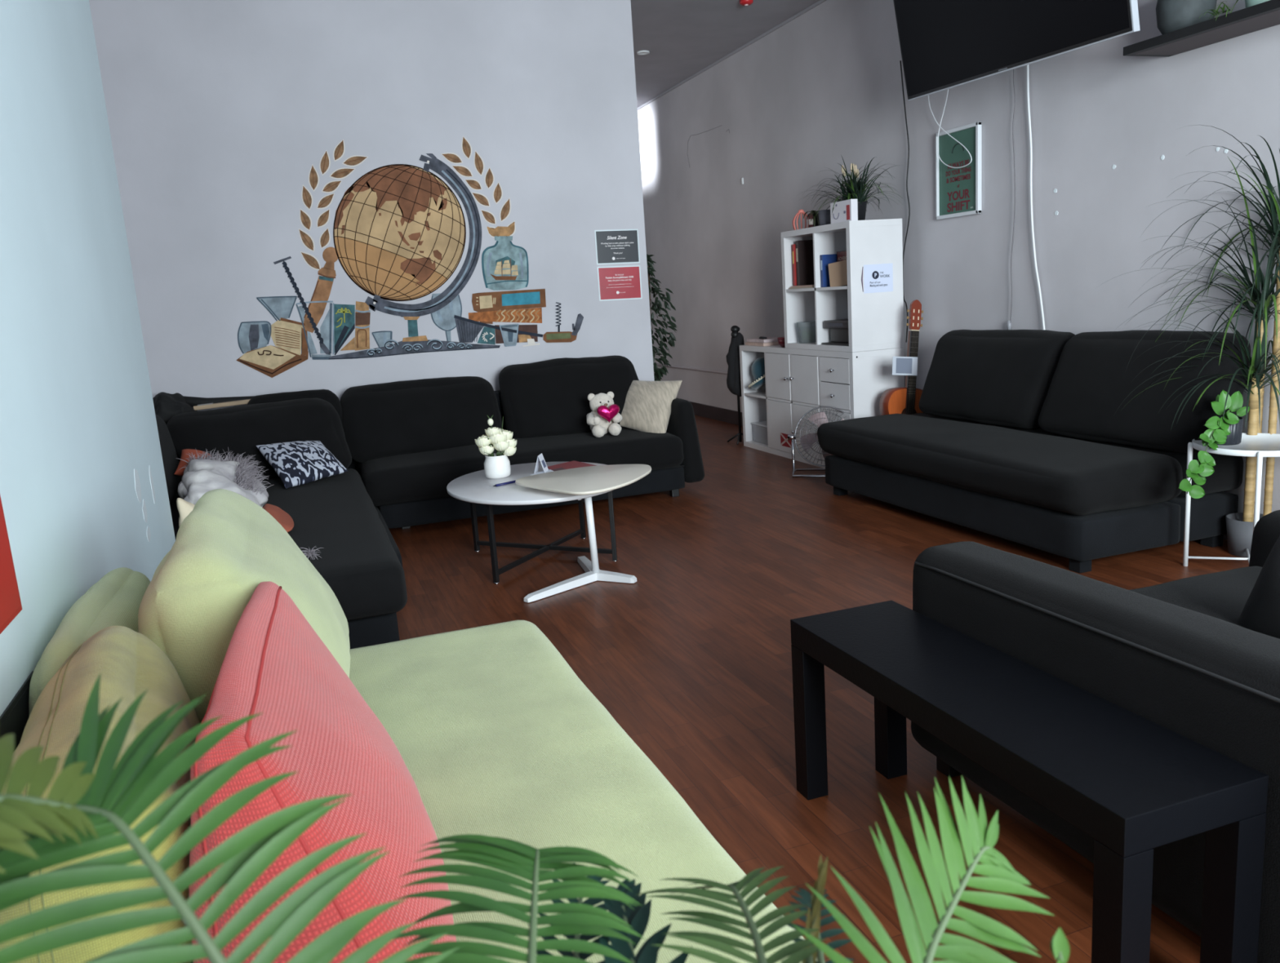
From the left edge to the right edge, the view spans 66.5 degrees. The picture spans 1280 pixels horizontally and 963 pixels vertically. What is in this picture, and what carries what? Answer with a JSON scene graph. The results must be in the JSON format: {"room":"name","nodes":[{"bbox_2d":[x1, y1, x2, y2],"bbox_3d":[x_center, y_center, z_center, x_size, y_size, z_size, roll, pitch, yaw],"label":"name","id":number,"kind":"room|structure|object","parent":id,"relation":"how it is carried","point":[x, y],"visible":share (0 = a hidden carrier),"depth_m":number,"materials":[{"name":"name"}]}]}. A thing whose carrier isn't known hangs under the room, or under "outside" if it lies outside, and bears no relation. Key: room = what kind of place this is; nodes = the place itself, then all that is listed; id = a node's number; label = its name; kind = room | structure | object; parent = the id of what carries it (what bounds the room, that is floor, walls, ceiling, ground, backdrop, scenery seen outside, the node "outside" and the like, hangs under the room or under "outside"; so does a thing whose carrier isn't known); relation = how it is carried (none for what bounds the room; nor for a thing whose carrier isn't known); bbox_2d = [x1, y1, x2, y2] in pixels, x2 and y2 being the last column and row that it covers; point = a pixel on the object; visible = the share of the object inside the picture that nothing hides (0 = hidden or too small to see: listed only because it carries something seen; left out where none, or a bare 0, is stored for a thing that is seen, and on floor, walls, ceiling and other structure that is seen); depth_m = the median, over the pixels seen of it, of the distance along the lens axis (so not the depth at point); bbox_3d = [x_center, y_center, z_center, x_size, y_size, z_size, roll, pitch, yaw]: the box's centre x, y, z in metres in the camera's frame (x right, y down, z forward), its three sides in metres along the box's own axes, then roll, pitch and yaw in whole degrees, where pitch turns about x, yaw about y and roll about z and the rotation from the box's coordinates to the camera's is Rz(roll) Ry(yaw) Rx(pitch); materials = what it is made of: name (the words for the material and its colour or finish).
{"room":"lounge","nodes":[
{"label":"lounge","id":0,"kind":"room"},
{"bbox_2d":[0,0,175,716],"bbox_3d":[-1.200,-0.416,0.849,0.600,3.050,5.720,-8,12,-19],"label":"wall","id":1,"kind":"structure","parent":0,"point":[77,417],"depth_m":2.40,"materials":[{"name":"paint"}]},
{"bbox_2d":[0,495,22,634],"bbox_3d":[-0.972,-0.134,1.233,0.004,0.878,0.890,-8,12,-19],"label":"poster","id":2,"kind":"object","parent":1,"relation":"attached to","point":[11,606],"visible":1,"depth_m":1.67,"materials":[{"name":"paper"}]},
{"bbox_2d":[0,671,33,751],"bbox_3d":[-0.917,0.697,1.394,0.004,0.587,0.890,-8,12,-19],"label":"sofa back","id":3,"kind":"object","parent":1,"relation":"attached to","point":[15,717],"visible":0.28,"depth_m":1.62,"materials":[{"name":"fabric"}]},
{"bbox_2d":[133,469,141,502],"bbox_3d":[-1.601,0.014,3.112,0.001,0.113,0.107,-8,12,-19],"label":"plaster streak","id":4,"kind":"object","parent":1,"relation":"attached to","point":[137,484],"visible":1,"depth_m":3.11,"materials":[{"name":"white paint"}]},
{"bbox_2d":[142,499,146,522],"bbox_3d":[-1.614,0.098,3.182,0.001,0.078,0.080,-8,12,-19],"label":"plaster streak","id":5,"kind":"object","parent":1,"relation":"attached to","point":[144,508],"visible":1,"depth_m":3.18,"materials":[{"name":"white paint"}]},
{"bbox_2d":[149,466,155,503],"bbox_3d":[-1.706,0.010,3.415,0.001,0.133,0.058,-8,12,-19],"label":"plaster streak","id":6,"kind":"object","parent":1,"relation":"attached to","point":[150,474],"visible":1,"depth_m":3.41,"materials":[{"name":"white paint"}]},
{"bbox_2d":[88,0,654,411],"bbox_3d":[-1.572,-1.359,5.859,3.371,3.050,0.160,-8,12,-19],"label":"wall","id":7,"kind":"structure","parent":0,"point":[220,113],"depth_m":5.63,"materials":[{"name":"white paint"}]},
{"bbox_2d":[235,136,583,377],"bbox_3d":[-1.373,-1.366,5.840,2.095,1.336,0.005,-8,12,-19],"label":"painting","id":8,"kind":"object","parent":7,"relation":"attached to","point":[399,230],"visible":1,"depth_m":5.83},
{"bbox_2d":[594,229,639,264],"bbox_3d":[-0.144,-1.507,6.269,0.295,0.219,0.003,-8,12,-19],"label":"sign","id":9,"kind":"object","parent":7,"relation":"attached to","point":[613,246],"visible":1,"depth_m":6.27,"materials":[{"name":"grey paper"}]},
{"bbox_2d":[596,265,642,301],"bbox_3d":[-0.130,-1.283,6.312,0.293,0.220,0.003,-8,12,-19],"label":"notice sign","id":10,"kind":"object","parent":7,"relation":"attached to","point":[615,282],"visible":1,"depth_m":6.31,"materials":[{"name":"red paper"}]},
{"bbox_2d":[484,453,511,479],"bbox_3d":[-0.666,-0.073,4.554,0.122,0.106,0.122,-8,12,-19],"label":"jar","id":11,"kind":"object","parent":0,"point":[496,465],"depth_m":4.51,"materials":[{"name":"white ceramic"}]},
{"bbox_2d":[630,0,819,107],"bbox_3d":[-0.641,-2.801,4.684,5.120,0.100,13.500,-8,12,-19],"label":"ceiling","id":12,"kind":"structure","parent":0,"point":[682,37],"depth_m":7.16,"materials":[{"name":"paint"}]},
{"bbox_2d":[388,414,1248,962],"bbox_3d":[-0.436,0.285,5.280,5.120,0.100,13.500,-8,12,-19],"label":"floor","id":13,"kind":"structure","parent":0,"point":[691,659],"depth_m":3.52,"materials":[{"name":"brown wood"}]},
{"bbox_2d":[155,355,704,648],"bbox_3d":[-0.925,-0.047,4.696,3.218,0.835,2.819,-8,12,-19],"label":"sofa","id":14,"kind":"object","parent":13,"relation":"on","point":[400,445],"depth_m":5.38,"materials":[{"name":"grey fabric"}]},
{"bbox_2d":[155,413,182,503],"bbox_3d":[-2.290,-0.055,4.385,0.318,0.435,1.199,-8,12,-19],"label":"cushion","id":15,"kind":"object","parent":14,"relation":"on","point":[169,455],"depth_m":4.70,"materials":[{"name":"grey fabric"}]},
{"bbox_2d":[169,491,180,539],"bbox_3d":[-2.306,0.207,4.662,0.495,0.192,1.757,-8,12,-19],"label":"cushion","id":16,"kind":"object","parent":14,"relation":"on","point":[175,513],"depth_m":4.41,"materials":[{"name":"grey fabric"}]},
{"bbox_2d":[176,497,195,528],"bbox_3d":[-1.763,0.134,3.861,0.122,0.154,0.084,-8,12,-19],"label":"cushion","id":17,"kind":"object","parent":14,"relation":"on","point":[184,508],"visible":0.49,"depth_m":3.82,"materials":[{"name":"beige fabric"}]},
{"bbox_2d":[174,448,211,475],"bbox_3d":[-2.130,-0.085,4.704,0.199,0.138,0.200,-8,12,-19],"label":"cushion","id":18,"kind":"object","parent":14,"relation":"on","point":[182,464],"visible":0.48,"depth_m":4.65,"materials":[{"name":"brown fabric"}]},
{"bbox_2d":[152,391,254,424],"bbox_3d":[-2.259,-0.430,5.473,0.921,0.205,0.238,-8,12,-19],"label":"bag","id":19,"kind":"object","parent":14,"relation":"on","point":[166,406],"visible":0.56,"depth_m":5.32,"materials":[{"name":"black fabric"}]},
{"bbox_2d":[175,447,271,507],"bbox_3d":[-1.794,0.036,4.236,0.391,0.311,0.767,-8,12,-19],"label":"stuffed animal","id":20,"kind":"object","parent":14,"relation":"on","point":[202,475],"visible":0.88,"depth_m":4.24},
{"bbox_2d":[166,397,351,480],"bbox_3d":[-2.019,-0.213,5.202,0.892,0.394,0.522,-8,12,-19],"label":"cushion","id":21,"kind":"object","parent":14,"relation":"on","point":[240,428],"depth_m":5.13,"materials":[{"name":"grey fabric"}]},
{"bbox_2d":[262,503,293,533],"bbox_3d":[-1.434,0.149,3.835,0.138,0.095,0.297,-8,12,-19],"label":"cushion","id":22,"kind":"object","parent":14,"relation":"on","point":[284,519],"visible":0.5,"depth_m":3.82,"materials":[{"name":"brown fabric"}]},
{"bbox_2d":[247,389,342,423],"bbox_3d":[-1.935,-0.304,5.530,0.515,0.408,0.206,-8,12,-19],"label":"cushion","id":23,"kind":"object","parent":14,"relation":"on","point":[326,395],"depth_m":5.50,"materials":[{"name":"grey fabric"}]},
{"bbox_2d":[256,440,347,488],"bbox_3d":[-1.671,-0.101,4.881,0.344,0.180,0.416,-12,13,-35],"label":"cushion","id":24,"kind":"object","parent":14,"relation":"on","point":[299,463],"visible":1,"depth_m":4.82,"materials":[{"name":"multicoloured fabric"}]},
{"bbox_2d":[301,546,324,559],"bbox_3d":[-1.150,0.256,3.407,0.087,0.070,0.080,-4,11,-3],"label":"tuft","id":25,"kind":"object","parent":14,"relation":"on","point":[309,553],"visible":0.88,"depth_m":3.40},
{"bbox_2d":[259,468,407,621],"bbox_3d":[-1.504,0.235,4.196,0.754,0.235,2.196,-8,12,-19],"label":"cushion","id":26,"kind":"object","parent":14,"relation":"on","point":[358,561],"depth_m":3.64,"materials":[{"name":"grey fabric"}]},
{"bbox_2d":[340,376,502,462],"bbox_3d":[-1.278,-0.371,5.733,0.918,0.439,0.403,-8,12,-19],"label":"cushion","id":27,"kind":"object","parent":14,"relation":"on","point":[385,420],"depth_m":5.62,"materials":[{"name":"grey fabric"}]},
{"bbox_2d":[355,428,684,505],"bbox_3d":[-0.707,-0.122,5.732,1.822,0.247,0.783,-8,12,-19],"label":"seat cushion","id":28,"kind":"object","parent":14,"relation":"on","point":[416,475],"depth_m":5.47,"materials":[{"name":"grey fabric"}]},
{"bbox_2d":[498,355,639,438],"bbox_3d":[-0.410,-0.520,6.030,0.886,0.479,0.406,-8,12,-19],"label":"cushion","id":29,"kind":"object","parent":14,"relation":"on","point":[548,398],"depth_m":5.90,"materials":[{"name":"grey fabric"}]},
{"bbox_2d":[586,391,622,437],"bbox_3d":[-0.210,-0.392,5.706,0.207,0.252,0.220,-3,11,4],"label":"teddy bear","id":30,"kind":"object","parent":14,"relation":"on","point":[602,416],"visible":1,"depth_m":5.67},
{"bbox_2d":[619,380,682,433],"bbox_3d":[0.042,-0.437,5.950,0.383,0.338,0.266,3,13,33],"label":"cushion","id":31,"kind":"object","parent":14,"relation":"on","point":[646,408],"visible":0.81,"depth_m":5.88,"materials":[{"name":"beige fabric"}]},
{"bbox_2d":[191,620,817,962],"bbox_3d":[-0.417,0.727,1.565,0.992,0.438,1.726,-8,12,-19],"label":"sofa","id":32,"kind":"object","parent":13,"relation":"on","point":[495,733],"visible":0.41,"depth_m":1.64,"materials":[{"name":"fabric"}]},
{"bbox_2d":[28,567,150,715],"bbox_3d":[-1.043,0.362,1.911,0.227,0.288,0.694,-8,12,-19],"label":"cushion","id":33,"kind":"object","parent":32,"relation":"on","point":[115,599],"visible":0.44,"depth_m":1.84,"materials":[{"name":"fabric"}]},
{"bbox_2d":[0,626,199,962],"bbox_3d":[-0.761,0.439,1.372,0.315,0.337,0.802,-8,12,-19],"label":"cushion","id":34,"kind":"object","parent":32,"relation":"on","point":[129,664],"visible":0.41,"depth_m":1.30,"materials":[{"name":"fabric"}]},
{"bbox_2d":[137,488,350,724],"bbox_3d":[-0.778,0.265,1.972,0.360,0.435,0.811,-8,12,-19],"label":"cushion","id":35,"kind":"object","parent":32,"relation":"on","point":[193,605],"visible":0.56,"depth_m":1.69,"materials":[{"name":"fabric"}]},
{"bbox_2d":[188,581,456,962],"bbox_3d":[-0.433,0.396,1.314,0.296,0.356,0.922,-7,11,-16],"label":"cushion","id":36,"kind":"object","parent":32,"relation":"on","point":[275,664],"visible":0.76,"depth_m":1.17,"materials":[{"name":"fabric"}]},
{"bbox_2d":[446,462,617,584],"bbox_3d":[-0.456,0.186,4.479,0.808,0.400,0.950,-8,12,-19],"label":"round coffee table","id":37,"kind":"object","parent":13,"relation":"on","point":[474,487],"visible":0.69,"depth_m":4.39,"materials":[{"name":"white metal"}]},
{"bbox_2d":[474,414,516,479],"bbox_3d":[-0.662,-0.166,4.535,0.186,0.295,0.164,-2,11,7],"label":"flower vase","id":38,"kind":"object","parent":37,"relation":"on","point":[496,465],"visible":1,"depth_m":4.50,"materials":[{"name":"white ceramic"}]},
{"bbox_2d":[533,453,548,473],"bbox_3d":[-0.469,-0.086,4.606,0.054,0.085,0.075,-2,11,9],"label":"tent card","id":39,"kind":"object","parent":37,"relation":"on","point":[540,459],"visible":0.95,"depth_m":4.60,"materials":[{"name":"white paper"}]},
{"bbox_2d":[547,460,597,471],"bbox_3d":[-0.353,-0.070,4.696,0.224,0.003,0.250,-11,13,-32],"label":"brochure","id":40,"kind":"object","parent":37,"relation":"on","point":[571,464],"visible":0.61,"depth_m":4.71,"materials":[{"name":"red paper"}]},
{"bbox_2d":[0,672,1069,962],"bbox_3d":[-0.015,0.578,0.558,0.512,1.058,0.376,-1,11,12],"label":"potted fern","id":41,"kind":"object","parent":13,"relation":"on","point":[79,816],"visible":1,"depth_m":0.45,"materials":[{"name":"green plant"}]},
{"bbox_2d":[515,464,651,602],"bbox_3d":[-0.231,0.201,4.195,0.587,0.442,0.610,-3,11,2],"label":"pedestal side table","id":42,"kind":"object","parent":13,"relation":"on","point":[590,480],"visible":0.99,"depth_m":4.15,"materials":[{"name":"white wood"}]},
{"bbox_2d":[646,253,677,381],"bbox_3d":[0.052,-1.034,7.714,0.530,1.500,0.521,-8,12,-19],"label":"corridor ficus","id":43,"kind":"object","parent":13,"relation":"on","point":[659,372],"visible":0.34,"depth_m":7.61,"materials":[{"name":"green plant"}]},
{"bbox_2d":[726,325,744,444],"bbox_3d":[0.754,-0.744,7.527,0.209,0.909,0.173,-3,11,6],"label":"stand","id":44,"kind":"object","parent":13,"relation":"on","point":[733,380],"visible":0.87,"depth_m":7.44,"materials":[{"name":"black metal"}]},
{"bbox_2d":[787,406,846,477],"bbox_3d":[1.163,-0.258,6.123,0.460,0.430,0.231,-1,11,15],"label":"floor fan","id":45,"kind":"object","parent":13,"relation":"on","point":[806,441],"visible":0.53,"depth_m":6.09,"materials":[{"name":"silver metal"}]},
{"bbox_2d":[739,345,904,468],"bbox_3d":[1.195,-0.546,6.735,0.393,0.765,1.570,-8,12,-19],"label":"base cabinet","id":46,"kind":"object","parent":13,"relation":"on","point":[798,382],"visible":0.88,"depth_m":6.48,"materials":[{"name":"white wood"}]},
{"bbox_2d":[747,356,765,390],"bbox_3d":[0.942,-0.803,7.234,0.310,0.240,0.314,-8,12,-19],"label":"sombrero","id":47,"kind":"object","parent":46,"relation":"in","point":[757,367],"visible":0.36,"depth_m":7.17,"materials":[{"name":"teal fabric"}]},
{"bbox_2d":[751,421,768,444],"bbox_3d":[1.022,-0.372,7.326,0.270,0.144,0.280,-8,12,-19],"label":"plastic box","id":48,"kind":"object","parent":46,"relation":"in","point":[759,429],"visible":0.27,"depth_m":7.30,"materials":[{"name":"grey plastic"}]},
{"bbox_2d":[745,342,779,346],"bbox_3d":[0.931,-1.019,7.189,0.203,0.022,0.300,-8,12,-19],"label":"book","id":49,"kind":"object","parent":46,"relation":"on","point":[753,344],"visible":0.61,"depth_m":7.06,"materials":[{"name":"beige paper"}]},
{"bbox_2d":[746,337,777,342],"bbox_3d":[0.934,-1.043,7.186,0.193,0.022,0.280,-8,12,-19],"label":"book","id":50,"kind":"object","parent":49,"relation":"on","point":[768,340],"visible":0.74,"depth_m":7.10,"materials":[{"name":"beige paper"}]},
{"bbox_2d":[780,218,903,352],"bbox_3d":[1.281,-1.244,6.260,0.365,0.769,0.850,-8,12,-19],"label":"cube shelf","id":51,"kind":"object","parent":46,"relation":"on","point":[875,320],"visible":0.89,"depth_m":5.94,"materials":[{"name":"white"}]},
{"bbox_2d":[792,209,808,230],"bbox_3d":[1.073,-1.738,6.494,0.120,0.138,0.120,-8,12,-19],"label":"wire lantern","id":52,"kind":"object","parent":51,"relation":"on","point":[801,211],"visible":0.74,"depth_m":6.47,"materials":[{"name":"pink"}]},
{"bbox_2d":[789,284,814,288],"bbox_3d":[1.164,-1.289,6.436,0.240,0.018,0.310,-8,12,-19],"label":"magazines","id":53,"kind":"object","parent":51,"relation":"in","point":[806,286],"visible":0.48,"depth_m":6.39,"materials":[{"name":"beige paper"}]},
{"bbox_2d":[791,244,796,285],"bbox_3d":[1.113,-1.454,6.538,0.194,0.270,0.025,-8,12,-19],"label":"book","id":54,"kind":"object","parent":53,"relation":"on","point":[793,248],"visible":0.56,"depth_m":6.50,"materials":[{"name":"red paper"}]},
{"bbox_2d":[795,240,814,285],"bbox_3d":[1.138,-1.461,6.510,0.204,0.290,0.034,-8,12,-19],"label":"book","id":55,"kind":"object","parent":53,"relation":"on","point":[804,249],"visible":0.62,"depth_m":6.48,"materials":[{"name":"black paper"}]},
{"bbox_2d":[801,329,814,342],"bbox_3d":[1.129,-1.003,6.553,0.156,0.136,0.156,-8,12,-19],"label":"tub","id":56,"kind":"object","parent":51,"relation":"in","point":[806,335],"visible":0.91,"depth_m":6.53,"materials":[{"name":"white plastic"}]},
{"bbox_2d":[803,210,819,226],"bbox_3d":[1.167,-1.703,6.327,0.170,0.121,0.286,-4,11,-1],"label":"pot plant","id":57,"kind":"object","parent":51,"relation":"on","point":[815,221],"visible":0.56,"depth_m":6.28,"materials":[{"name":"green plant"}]},
{"bbox_2d":[817,209,831,226],"bbox_3d":[1.173,-1.663,6.172,0.092,0.100,0.092,-8,12,-19],"label":"pot","id":58,"kind":"object","parent":51,"relation":"on","point":[823,220],"visible":0.61,"depth_m":6.14,"materials":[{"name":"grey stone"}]},
{"bbox_2d":[820,253,836,287],"bbox_3d":[1.236,-1.340,6.193,0.194,0.200,0.025,-8,12,-19],"label":"book","id":59,"kind":"object","parent":51,"relation":"in","point":[825,260],"visible":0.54,"depth_m":6.16,"materials":[{"name":"blue paper"}]},
{"bbox_2d":[822,318,848,346],"bbox_3d":[1.331,-0.939,6.115,0.240,0.150,0.350,-8,12,-19],"label":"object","id":60,"kind":"object","parent":51,"relation":"in","point":[839,335],"visible":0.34,"depth_m":6.10,"materials":[{"name":"black"}]},
{"bbox_2d":[822,342,848,346],"bbox_3d":[1.336,-0.871,6.128,0.240,0.011,0.350,-8,12,-19],"label":"tray","id":61,"kind":"object","parent":51,"relation":"in","point":[846,344],"depth_m":6.10,"materials":[{"name":"black"}]},
{"bbox_2d":[828,259,847,287],"bbox_3d":[1.240,-1.283,6.029,0.026,0.168,0.187,-13,14,-39],"label":"notebook","id":62,"kind":"object","parent":51,"relation":"in","point":[837,271],"visible":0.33,"depth_m":6.03,"materials":[{"name":"beige cardboard"}]},
{"bbox_2d":[836,250,847,285],"bbox_3d":[1.301,-1.331,6.083,0.046,0.215,0.215,-8,12,-19],"label":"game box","id":63,"kind":"object","parent":51,"relation":"in","point":[841,255],"visible":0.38,"depth_m":6.11,"materials":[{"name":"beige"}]},
{"bbox_2d":[830,199,857,223],"bbox_3d":[1.224,-1.622,5.871,0.048,0.124,0.235,-8,12,-19],"label":"gift box","id":64,"kind":"object","parent":51,"relation":"on","point":[846,210],"visible":0.91,"depth_m":5.82,"materials":[{"name":"white cardboard"}]},
{"bbox_2d":[799,156,899,220],"bbox_3d":[1.309,-1.805,6.040,0.696,0.411,0.573,2,12,29],"label":"grass plant","id":65,"kind":"object","parent":51,"relation":"on","point":[855,190],"visible":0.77,"depth_m":5.99,"materials":[{"name":"green plant"}]},
{"bbox_2d":[861,263,893,293],"bbox_3d":[1.423,-1.218,5.853,0.223,0.167,0.010,-8,12,-19],"label":"notice","id":66,"kind":"object","parent":51,"relation":"attached to","point":[877,277],"visible":1,"depth_m":5.86,"materials":[{"name":"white paper"}]},
{"bbox_2d":[879,299,923,415],"bbox_3d":[1.554,-0.544,5.817,0.399,1.047,0.130,-8,12,-19],"label":"acoustic guitar","id":67,"kind":"object","parent":13,"relation":"on","point":[905,400],"visible":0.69,"depth_m":5.79,"materials":[{"name":"brown wood"}]},
{"bbox_2d":[892,356,917,375],"bbox_3d":[1.545,-0.673,5.694,0.177,0.126,0.002,-8,12,-19],"label":"card","id":68,"kind":"object","parent":67,"relation":"attached to","point":[901,366],"visible":1,"depth_m":5.69,"materials":[{"name":"grey paper"}]},
{"bbox_2d":[895,358,912,373],"bbox_3d":[1.539,-0.674,5.690,0.114,0.100,0.001,-8,12,-19],"label":"print","id":69,"kind":"object","parent":68,"relation":"attached to","point":[903,366],"depth_m":5.69,"materials":[{"name":"grey"}]},
{"bbox_2d":[790,600,1268,962],"bbox_3d":[0.659,0.592,1.908,0.276,0.432,0.975,-8,12,-19],"label":"table","id":70,"kind":"object","parent":13,"relation":"on","point":[1134,784],"visible":1,"depth_m":1.59,"materials":[{"name":"black laminate"}]},
{"bbox_2d":[817,329,1250,573],"bbox_3d":[1.734,-0.261,4.722,0.923,0.897,2.084,-8,12,-19],"label":"sofa","id":71,"kind":"object","parent":13,"relation":"on","point":[1019,437],"visible":0.94,"depth_m":4.21,"materials":[{"name":"grey fabric"}]},
{"bbox_2d":[918,329,1075,428],"bbox_3d":[1.836,-0.550,5.096,0.344,0.473,0.970,-8,12,-19],"label":"cushion","id":72,"kind":"object","parent":71,"relation":"on","point":[1002,379],"depth_m":4.94,"materials":[{"name":"grey fabric"}]},
{"bbox_2d":[817,413,1182,515],"bbox_3d":[1.592,-0.128,4.732,0.625,0.246,2.008,-8,12,-19],"label":"seat cushion","id":73,"kind":"object","parent":71,"relation":"on","point":[1019,472],"depth_m":4.23,"materials":[{"name":"grey fabric"}]},
{"bbox_2d":[911,412,1243,496],"bbox_3d":[2.013,-0.180,4.878,0.313,0.199,2.010,-8,12,-19],"label":"cushion","id":74,"kind":"object","parent":71,"relation":"on","point":[1228,474],"depth_m":3.99,"materials":[{"name":"grey fabric"}]},
{"bbox_2d":[1038,329,1250,453],"bbox_3d":[2.152,-0.407,4.241,0.351,0.482,0.949,-8,12,-19],"label":"cushion","id":75,"kind":"object","parent":71,"relation":"on","point":[1084,380],"depth_m":4.11,"materials":[{"name":"grey fabric"}]},
{"bbox_2d":[911,510,1279,962],"bbox_3d":[1.496,0.350,1.711,1.197,0.872,1.859,-8,12,-19],"label":"sofa","id":76,"kind":"object","parent":13,"relation":"on","point":[1176,655],"visible":0.65,"depth_m":1.78,"materials":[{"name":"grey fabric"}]},
{"bbox_2d":[1129,565,1262,627],"bbox_3d":[1.460,0.446,1.845,0.776,0.250,1.330,-8,12,-19],"label":"seat cushion","id":77,"kind":"object","parent":76,"relation":"on","point":[1222,595],"depth_m":2.29,"materials":[{"name":"grey fabric"}]},
{"bbox_2d":[1238,535,1279,639],"bbox_3d":[1.308,0.232,1.958,0.130,0.290,0.270,-8,12,-19],"label":"cushion","id":78,"kind":"object","parent":76,"relation":"on","point":[1260,613],"visible":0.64,"depth_m":1.96,"materials":[{"name":"black fabric"}]},
{"bbox_2d":[1105,124,1279,557],"bbox_3d":[2.201,-0.536,3.724,0.655,1.754,1.202,-8,12,-19],"label":"plant","id":79,"kind":"object","parent":13,"relation":"on","point":[1239,526],"visible":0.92,"depth_m":3.77,"materials":[{"name":"green plant"}]},
{"bbox_2d":[1182,433,1279,566],"bbox_3d":[2.348,0.092,3.744,0.420,0.497,0.420,-8,12,-19],"label":"round side table","id":80,"kind":"object","parent":13,"relation":"on","point":[1260,446],"visible":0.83,"depth_m":3.68,"materials":[{"name":"white metal"}]},
{"bbox_2d":[1177,389,1249,498],"bbox_3d":[2.117,-0.144,3.659,0.376,0.378,0.131,-9,12,-25],"label":"pot plant","id":81,"kind":"object","parent":80,"relation":"on","point":[1228,430],"visible":0.98,"depth_m":3.63,"materials":[{"name":"green plant"}]},
{"bbox_2d":[1191,433,1279,457],"bbox_3d":[2.333,-0.141,3.700,0.420,0.023,0.420,-8,12,-19],"label":"tray","id":82,"kind":"object","parent":80,"relation":"on","point":[1260,445],"depth_m":3.64,"materials":[{"name":"white metal"}]},
{"bbox_2d":[637,0,1279,540],"bbox_3d":[1.793,-1.568,5.784,0.150,3.050,13.500,-8,12,-19],"label":"wall","id":83,"kind":"structure","parent":0,"point":[824,86],"depth_m":5.36,"materials":[{"name":"grey paint"}]},
{"bbox_2d":[653,363,727,374],"bbox_3d":[0.335,-1.167,9.901,0.028,0.043,4.700,-8,12,-19],"label":"trim","id":84,"kind":"structure","parent":83,"relation":"attached to","point":[657,364],"depth_m":9.34,"materials":[{"name":"grey paint"}]},
{"bbox_2d":[688,400,742,426],"bbox_3d":[0.773,-0.600,8.863,0.018,0.120,7.100,-8,12,-19],"label":"baseboard","id":85,"kind":"structure","parent":83,"relation":"attached to","point":[731,416],"depth_m":9.01,"materials":[{"name":"black wood"}]},
{"bbox_2d":[637,0,826,110],"bbox_3d":[0.497,-3.559,8.531,0.012,0.020,6.600,-8,12,-19],"label":"trim","id":86,"kind":"structure","parent":83,"relation":"attached to","point":[820,2],"depth_m":7.71,"materials":[{"name":"paint"}]},
{"bbox_2d":[899,60,910,342],"bbox_3d":[1.587,-1.667,5.814,0.049,1.646,0.332,-1,11,13],"label":"cable","id":87,"kind":"object","parent":83,"relation":"hanging from","point":[900,60],"visible":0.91,"depth_m":5.87,"materials":[{"name":"black plastic"}]},
{"bbox_2d":[928,88,972,168],"bbox_3d":[1.721,-1.996,5.441,0.005,0.504,0.389,-8,12,-19],"label":"cable","id":88,"kind":"object","parent":83,"relation":"attached to","point":[948,89],"visible":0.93,"depth_m":5.48,"materials":[{"name":"white plastic"}]},
{"bbox_2d":[935,121,982,219],"bbox_3d":[1.782,-1.732,5.474,0.026,0.480,0.371,-8,12,-19],"label":"framed poster","id":89,"kind":"object","parent":83,"relation":"attached to","point":[958,191],"visible":0.94,"depth_m":5.46,"materials":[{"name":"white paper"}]},
{"bbox_2d":[1009,69,1015,323],"bbox_3d":[1.937,-1.474,5.077,0.007,1.371,0.044,-8,12,-19],"label":"cable","id":90,"kind":"object","parent":83,"relation":"attached to","point":[1013,69],"visible":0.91,"depth_m":5.05,"materials":[{"name":"grey plastic"}]},
{"bbox_2d":[893,0,1140,101],"bbox_3d":[1.774,-2.345,4.513,0.512,0.885,1.504,-8,12,-19],"label":"television","id":91,"kind":"object","parent":83,"relation":"attached to","point":[944,45],"visible":1,"depth_m":4.57,"materials":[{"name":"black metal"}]},
{"bbox_2d":[1026,64,1045,329],"bbox_3d":[2.001,-1.427,4.926,0.012,1.405,0.156,-8,12,-19],"label":"cable","id":92,"kind":"object","parent":83,"relation":"attached to","point":[1028,68],"visible":0.84,"depth_m":4.96,"materials":[{"name":"white plastic"}]},
{"bbox_2d":[1123,0,1279,57],"bbox_3d":[2.316,-1.717,3.587,0.250,0.036,1.115,-8,12,-19],"label":"floating shelf","id":93,"kind":"object","parent":83,"relation":"attached to","point":[1264,15],"visible":1,"depth_m":3.76,"materials":[{"name":"black"}]},
{"bbox_2d":[1155,0,1217,34],"bbox_3d":[2.186,-1.901,3.909,0.216,0.220,0.216,-8,12,-19],"label":"pot","id":94,"kind":"object","parent":93,"relation":"on","point":[1171,15],"visible":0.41,"depth_m":3.84,"materials":[{"name":"ceramic"}]},
{"bbox_2d":[1200,0,1269,20],"bbox_3d":[2.266,-1.821,3.619,0.269,0.207,0.280,-8,12,-19],"label":"fern plant","id":95,"kind":"object","parent":93,"relation":"on","point":[1248,3],"visible":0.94,"depth_m":3.64,"materials":[{"name":"green plant"}]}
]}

